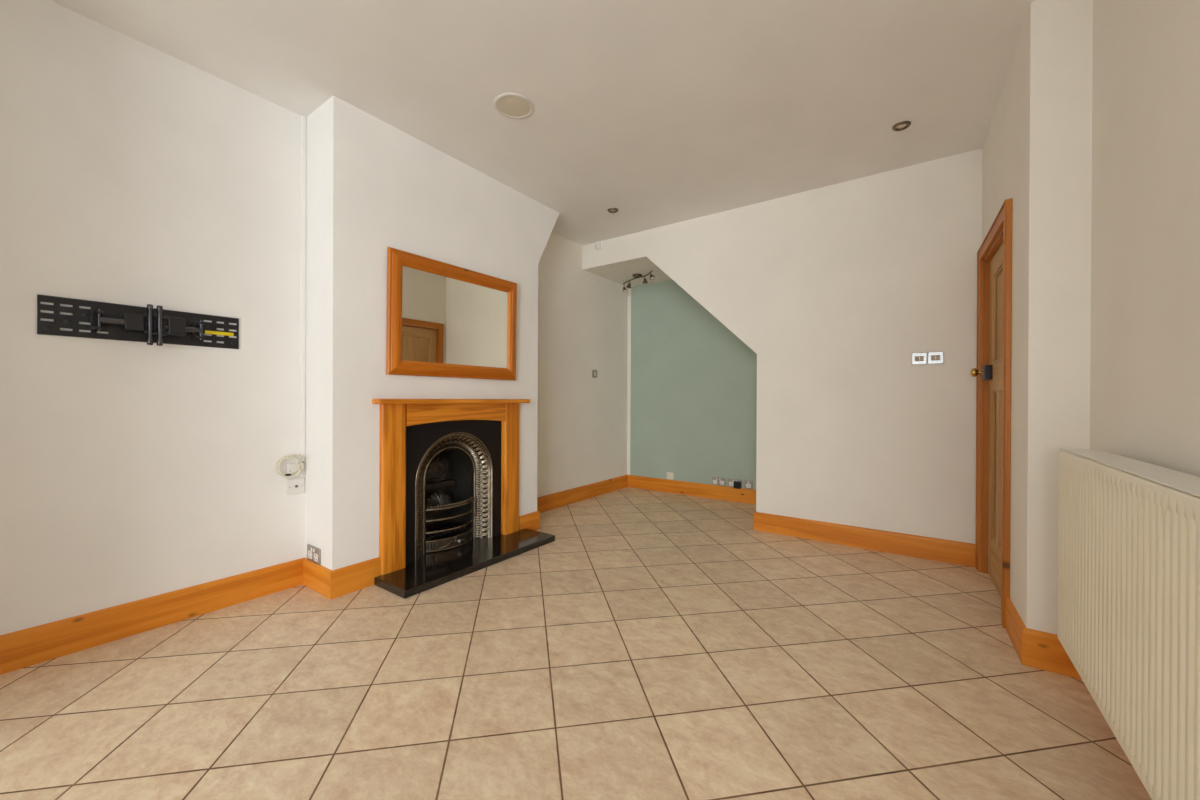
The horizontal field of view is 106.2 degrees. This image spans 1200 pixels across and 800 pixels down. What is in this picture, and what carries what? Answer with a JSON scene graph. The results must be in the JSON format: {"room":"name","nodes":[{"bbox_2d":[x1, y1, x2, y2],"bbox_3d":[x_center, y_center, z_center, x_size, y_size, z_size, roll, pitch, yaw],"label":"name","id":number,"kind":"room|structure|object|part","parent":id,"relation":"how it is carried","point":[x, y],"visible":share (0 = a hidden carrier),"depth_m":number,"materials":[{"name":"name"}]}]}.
{"room":"living room","nodes":[
{"label":"living room","id":0,"kind":"room"},
{"bbox_2d":[0,0,627,634],"bbox_3d":[-2.710,-0.272,1.037,0.113,2.556,10.555,0,0,35],"label":"wall","id":1,"kind":"structure","parent":0,"point":[132,173],"depth_m":1.99,"materials":[{"name":"paint"}]},
{"bbox_2d":[37,294,238,348],"bbox_3d":[-1.938,-0.321,1.951,0.088,0.173,0.624,0,0,35],"label":"tv wall mount","id":2,"kind":"object","parent":1,"relation":"attached to","point":[148,324],"depth_m":1.91,"materials":[{"name":"black metal"}]},
{"bbox_3d":[-1.984,-0.324,1.869,0.026,0.025,0.127,0,0,38],"label":"folding arm","id":3,"kind":"part","parent":2,"relation":"part of","materials":[{"name":"metal"}]},
{"bbox_3d":[-1.919,-0.321,1.919,0.020,0.173,0.020,0,0,35],"label":"hinge post","id":4,"kind":"part","parent":2,"relation":"part of","materials":[{"name":"metal"}]},
{"bbox_3d":[-1.901,-0.321,1.944,0.020,0.173,0.020,0,0,35],"label":"hinge post","id":5,"kind":"part","parent":2,"relation":"part of","materials":[{"name":"metal"}]},
{"bbox_3d":[-1.877,-0.320,2.020,0.026,0.025,0.123,0,0,33],"label":"folding arm","id":6,"kind":"part","parent":2,"relation":"part of","materials":[{"name":"metal"}]},
{"bbox_2d":[0,558,303,674],"bbox_3d":[-3.668,0.936,-0.414,0.015,0.140,7.081,0,0,35],"label":"baseboard","id":7,"kind":"structure","parent":1,"relation":"attached to","point":[31,646],"depth_m":1.94,"materials":[{"name":"orange wood"}]},
{"bbox_2d":[275,454,303,478],"bbox_3d":[-1.648,0.355,2.397,0.029,0.130,0.136,0,0,35],"label":"coiled cable","id":8,"kind":"object","parent":1,"relation":"attached to","point":[300,467],"visible":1,"depth_m":2.40,"materials":[{"name":"beige plastic"}]},
{"bbox_2d":[287,478,303,494],"bbox_3d":[-1.644,0.466,2.435,0.014,0.082,0.080,0,0,35],"label":"plate","id":9,"kind":"object","parent":1,"relation":"attached to","point":[294,486],"visible":1,"depth_m":2.43,"materials":[{"name":"white plastic"}]},
{"bbox_2d":[287,462,303,477],"bbox_3d":[-1.644,0.381,2.435,0.012,0.082,0.080,0,0,35],"label":"plate","id":10,"kind":"object","parent":1,"relation":"attached to","point":[291,467],"visible":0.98,"depth_m":2.43,"materials":[{"name":"white plastic"}]},
{"bbox_2d":[537,475,627,512],"bbox_3d":[-0.218,0.938,4.472,0.015,0.140,1.866,0,0,35],"label":"baseboard","id":11,"kind":"structure","parent":1,"relation":"attached to","point":[559,499],"depth_m":4.48,"materials":[{"name":"orange wood"}]},
{"bbox_2d":[592,370,596,377],"bbox_3d":[-0.053,-0.272,4.697,0.011,0.080,0.080,0,0,35],"label":"light switch","id":12,"kind":"object","parent":1,"relation":"attached to","point":[594,372],"visible":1,"depth_m":4.69,"materials":[{"name":"plastic"}]},
{"bbox_2d":[305,95,558,569],"bbox_3d":[-0.980,-0.270,3.101,0.320,2.556,1.763,0,0,35],"label":"wall","id":13,"kind":"structure","parent":0,"point":[372,186],"depth_m":2.46,"materials":[{"name":"paint"}]},
{"bbox_2d":[307,544,320,564],"bbox_3d":[-1.530,0.823,2.402,0.148,0.080,0.012,0,0,35],"label":"wall socket","id":14,"kind":"object","parent":13,"relation":"attached to","point":[313,553],"visible":1,"depth_m":2.39,"materials":[{"name":"metal"}]},
{"bbox_2d":[303,558,331,598],"bbox_3d":[-1.493,0.938,2.375,0.334,0.140,0.015,0,0,35],"label":"baseboard","id":15,"kind":"structure","parent":13,"relation":"attached to","point":[316,577],"depth_m":2.36,"materials":[{"name":"orange wood"}]},
{"bbox_2d":[330,557,380,599],"bbox_3d":[-1.292,0.938,2.382,0.015,0.140,0.259,0,0,35],"label":"baseboard","id":16,"kind":"structure","parent":13,"relation":"attached to","point":[358,576],"depth_m":2.37,"materials":[{"name":"orange wood"}]},
{"bbox_2d":[386,247,516,379],"bbox_3d":[-0.893,-0.497,2.895,0.033,0.709,0.968,1,1,36],"label":"wall mirror","id":17,"kind":"object","parent":13,"relation":"attached to","point":[444,319],"visible":1,"depth_m":2.81,"materials":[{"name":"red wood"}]},
{"bbox_2d":[402,266,507,367],"bbox_3d":[-0.902,-0.498,2.901,0.010,0.543,0.802,1,1,36],"label":"mirror glass","id":18,"kind":"object","parent":17,"relation":"attached to","point":[449,320],"depth_m":2.84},
{"bbox_2d":[519,511,539,529],"bbox_3d":[-0.542,0.939,3.439,0.015,0.140,0.224,0,0,35],"label":"baseboard","id":19,"kind":"structure","parent":13,"relation":"attached to","point":[531,521],"depth_m":3.44,"materials":[{"name":"orange wood"}]},
{"bbox_2d":[51,0,1035,245],"bbox_3d":[0.260,-1.582,-1.069,7.555,0.100,10.755,0,0,35],"label":"ceiling","id":20,"kind":"structure","parent":0,"point":[660,113],"depth_m":2.15,"materials":[{"name":"white paint"}]},
{"bbox_2d":[494,93,533,118],"bbox_3d":[-0.451,-1.541,2.365,0.210,0.006,0.210,0,0,35],"label":"ceiling speaker","id":21,"kind":"object","parent":20,"relation":"attached to","point":[510,105],"visible":1,"depth_m":2.35,"materials":[{"name":"plastic"}]},
{"bbox_2d":[498,96,529,116],"bbox_3d":[-0.451,-1.541,2.365,0.167,0.005,0.167,0,0,32],"label":"grille","id":22,"kind":"object","parent":21,"relation":"attached to","point":[508,106],"depth_m":2.36,"materials":[{"name":"beige plastic"}]},
{"bbox_2d":[608,208,617,212],"bbox_3d":[0.106,-1.540,3.660,0.090,0.010,0.090,0,0,35],"label":"recessed light","id":23,"kind":"object","parent":20,"relation":"in","point":[611,210],"visible":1,"depth_m":3.65,"materials":[{"name":"silver metal"}]},
{"bbox_2d":[892,121,910,130],"bbox_3d":[1.686,-1.530,2.518,0.090,0.010,0.090,0,0,35],"label":"recessed light","id":24,"kind":"object","parent":20,"relation":"in","point":[903,125],"visible":1,"depth_m":2.51,"materials":[{"name":"silver metal"}]},
{"bbox_3d":[1.686,-1.531,2.518,0.051,0.007,0.051,0,0,-2],"label":"bulb","id":25,"kind":"part","parent":24,"relation":"part of","materials":[{"name":"white glass"}]},
{"bbox_2d":[0,487,1151,799],"bbox_3d":[0.100,1.075,2.047,3.714,0.120,5.855,0,0,35],"label":"floor","id":26,"kind":"structure","parent":0,"point":[663,645],"depth_m":1.55,"materials":[{"name":"beige tile"}]},
{"bbox_2d":[374,528,554,598],"bbox_3d":[-0.891,0.988,2.921,0.577,0.042,1.158,0,0,35],"label":"hearth","id":27,"kind":"object","parent":26,"relation":"on","point":[433,569],"visible":0.84,"depth_m":2.71,"materials":[{"name":"black stone"}]},
{"bbox_2d":[372,399,529,574],"bbox_3d":[-0.891,0.480,2.902,0.102,0.973,1.143,0,0,35],"label":"fireplace surround","id":28,"kind":"object","parent":27,"relation":"on","point":[395,414],"visible":1,"depth_m":2.60,"materials":[{"name":"brown wood"}]},
{"bbox_2d":[372,399,529,403],"bbox_3d":[-0.881,0.008,2.895,0.082,0.028,1.143,0,0,35],"label":"mantel shelf","id":29,"kind":"object","parent":28,"relation":"attached to","point":[374,401],"depth_m":2.77,"materials":[{"name":"brown wood"}]},
{"bbox_2d":[406,420,500,563],"bbox_3d":[-1.027,0.544,3.000,0.255,0.843,0.761,0,0,35],"label":"fireplace","id":30,"kind":"object","parent":27,"relation":"on","point":[453,468],"visible":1,"depth_m":3.05,"materials":[{"name":"metal"}]},
{"bbox_2d":[627,280,756,489],"bbox_3d":[1.076,-0.197,4.760,1.780,2.418,0.100,0,0,35],"label":"wall","id":31,"kind":"structure","parent":0,"point":[692,403],"depth_m":4.80,"materials":[{"name":"green paint"}]},
{"bbox_2d":[667,472,673,479],"bbox_3d":[0.766,0.829,4.912,0.080,0.078,0.010,0,0,35],"label":"blank plate","id":32,"kind":"object","parent":31,"relation":"attached to","point":[670,475],"visible":1,"depth_m":4.91,"materials":[{"name":"beige plastic"}]},
{"bbox_2d":[628,475,755,503],"bbox_3d":[1.017,0.942,4.731,1.730,0.140,0.015,0,0,35],"label":"baseboard","id":33,"kind":"structure","parent":31,"relation":"attached to","point":[742,495],"depth_m":4.74,"materials":[{"name":"orange wood"}]},
{"bbox_2d":[712,477,725,485],"bbox_3d":[1.210,0.831,4.595,0.142,0.078,0.012,0,0,35],"label":"wall socket","id":34,"kind":"object","parent":31,"relation":"attached to","point":[715,480],"visible":1,"depth_m":4.59,"materials":[{"name":"plastic"}]},
{"bbox_2d":[728,479,741,487],"bbox_3d":[1.347,0.832,4.498,0.142,0.078,0.012,0,0,35],"label":"wall socket","id":35,"kind":"object","parent":31,"relation":"attached to","point":[730,481],"visible":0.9,"depth_m":4.51,"materials":[{"name":"plastic"}]},
{"bbox_2d":[734,481,740,488],"bbox_3d":[1.360,0.842,4.457,0.064,0.068,0.045,0,0,35],"label":"power adapter","id":36,"kind":"object","parent":35,"relation":"attached to","point":[737,484],"visible":1,"depth_m":4.44,"materials":[{"name":"black plastic"}]},
{"bbox_2d":[744,480,752,488],"bbox_3d":[1.458,0.832,4.419,0.080,0.078,0.012,0,0,35],"label":"wall socket","id":37,"kind":"object","parent":31,"relation":"attached to","point":[747,484],"visible":1,"depth_m":4.42,"materials":[{"name":"plastic"}]},
{"bbox_2d":[582,148,982,543],"bbox_3d":[1.425,-0.262,3.917,3.325,2.556,0.872,0,0,35],"label":"wall","id":38,"kind":"structure","parent":0,"point":[834,289],"depth_m":3.14,"materials":[{"name":"beige paint"}]},
{"bbox_2d":[595,241,600,249],"bbox_3d":[-0.028,-1.507,4.381,0.056,0.079,0.052,0,0,35],"label":"sensor","id":39,"kind":"object","parent":38,"relation":"attached to","point":[597,243],"visible":1,"depth_m":4.37,"materials":[{"name":"white plastic"}]},
{"bbox_2d":[622,271,654,292],"bbox_3d":[0.386,-1.250,4.728,0.121,0.116,0.632,0,0,-29],"label":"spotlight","id":40,"kind":"object","parent":38,"relation":"attached to","point":[652,277],"visible":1,"depth_m":4.67,"materials":[{"name":"silver metal"}]},
{"bbox_2d":[754,512,974,566],"bbox_3d":[1.752,0.949,3.141,1.339,0.140,0.015,0,0,35],"label":"baseboard","id":41,"kind":"structure","parent":38,"relation":"attached to","point":[942,550],"depth_m":3.07,"materials":[{"name":"orange wood"}]},
{"bbox_2d":[912,352,926,364],"bbox_3d":[2.069,-0.268,2.917,0.080,0.077,0.012,0,0,35],"label":"light switch","id":42,"kind":"object","parent":38,"relation":"attached to","point":[917,358],"visible":1,"depth_m":2.92,"materials":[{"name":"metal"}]},
{"bbox_2d":[928,351,943,363],"bbox_3d":[2.139,-0.269,2.868,0.080,0.077,0.012,0,0,35],"label":"light switch","id":43,"kind":"object","parent":38,"relation":"attached to","point":[933,357],"visible":1,"depth_m":2.87,"materials":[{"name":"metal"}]},
{"bbox_2d":[982,0,1092,634],"bbox_3d":[2.058,-0.255,2.194,0.202,2.556,1.206,0,0,35],"label":"wall","id":44,"kind":"structure","parent":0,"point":[1037,148],"depth_m":1.71,"materials":[{"name":"beige paint"}]},
{"bbox_2d":[1005,598,1025,663],"bbox_3d":[1.727,0.952,1.871,0.015,0.140,0.328,0,0,34],"label":"baseboard","id":45,"kind":"structure","parent":44,"relation":"attached to","point":[1014,625],"depth_m":1.87,"materials":[{"name":"orange wood"}]},
{"bbox_2d":[1022,628,1081,679],"bbox_3d":[1.708,0.953,1.693,0.181,0.140,0.015,0,0,35],"label":"baseboard","id":46,"kind":"object","parent":44,"relation":"attached to","point":[1041,650],"visible":0.65,"depth_m":1.70,"materials":[{"name":"orange wood"}]},
{"bbox_2d":[1090,0,1199,476],"bbox_3d":[1.421,-0.255,1.035,0.100,2.556,3.833,0,0,35],"label":"wall","id":47,"kind":"structure","parent":0,"point":[1145,345],"depth_m":1.24,"materials":[{"name":"beige paint"}]},
{"bbox_2d":[970,243,1002,596],"bbox_3d":[2.063,0.103,2.357,0.130,1.828,0.716,0,0,34],"label":"door","id":48,"kind":"structure","parent":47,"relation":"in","point":[992,372],"depth_m":2.50,"materials":[{"name":"brown wood"}]},
{"bbox_3d":[2.207,-0.162,2.634,0.061,0.052,0.052,0,0,35],"label":"knob","id":49,"kind":"part","parent":48,"relation":"part of","materials":[{"name":"gold metal"}]},
{"bbox_3d":[2.198,0.365,2.497,0.011,0.835,0.134,0,0,34],"label":"bead moulding","id":50,"kind":"part","parent":48,"relation":"part of","materials":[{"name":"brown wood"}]},
{"bbox_3d":[2.207,0.365,2.490,0.012,0.843,0.142,0,0,34],"label":"panel","id":51,"kind":"part","parent":48,"relation":"part of","materials":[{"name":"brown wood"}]},
{"bbox_3d":[2.101,0.103,2.332,0.040,1.828,0.516,0,0,34],"label":"rail","id":52,"kind":"part","parent":48,"relation":"part of","materials":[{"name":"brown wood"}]},
{"bbox_3d":[2.096,-0.459,2.336,0.011,0.493,0.515,0,0,34],"label":"bead moulding","id":53,"kind":"part","parent":48,"relation":"part of","materials":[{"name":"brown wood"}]},
{"bbox_3d":[2.105,-0.459,2.329,0.012,0.501,0.524,0,0,34],"label":"panel","id":54,"kind":"part","parent":48,"relation":"part of","materials":[{"name":"brown wood"}]},
{"bbox_3d":[2.092,0.365,2.338,0.011,0.835,0.096,0,0,34],"label":"bead moulding","id":55,"kind":"part","parent":48,"relation":"part of","materials":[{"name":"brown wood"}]},
{"bbox_2d":[975,198,1012,627],"bbox_3d":[2.122,0.063,2.322,0.186,1.920,0.859,0,0,34],"label":"door frame","id":56,"kind":"structure","parent":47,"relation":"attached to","point":[1007,219],"depth_m":2.45,"materials":[{"name":"brown wood"}]},
{"bbox_2d":[1058,448,1199,799],"bbox_3d":[1.181,0.592,0.899,0.124,0.861,1.433,0,0,35],"label":"radiator","id":57,"kind":"object","parent":47,"relation":"attached to","point":[1129,528],"visible":1,"depth_m":0.96,"materials":[{"name":"beige metal"}]}
]}

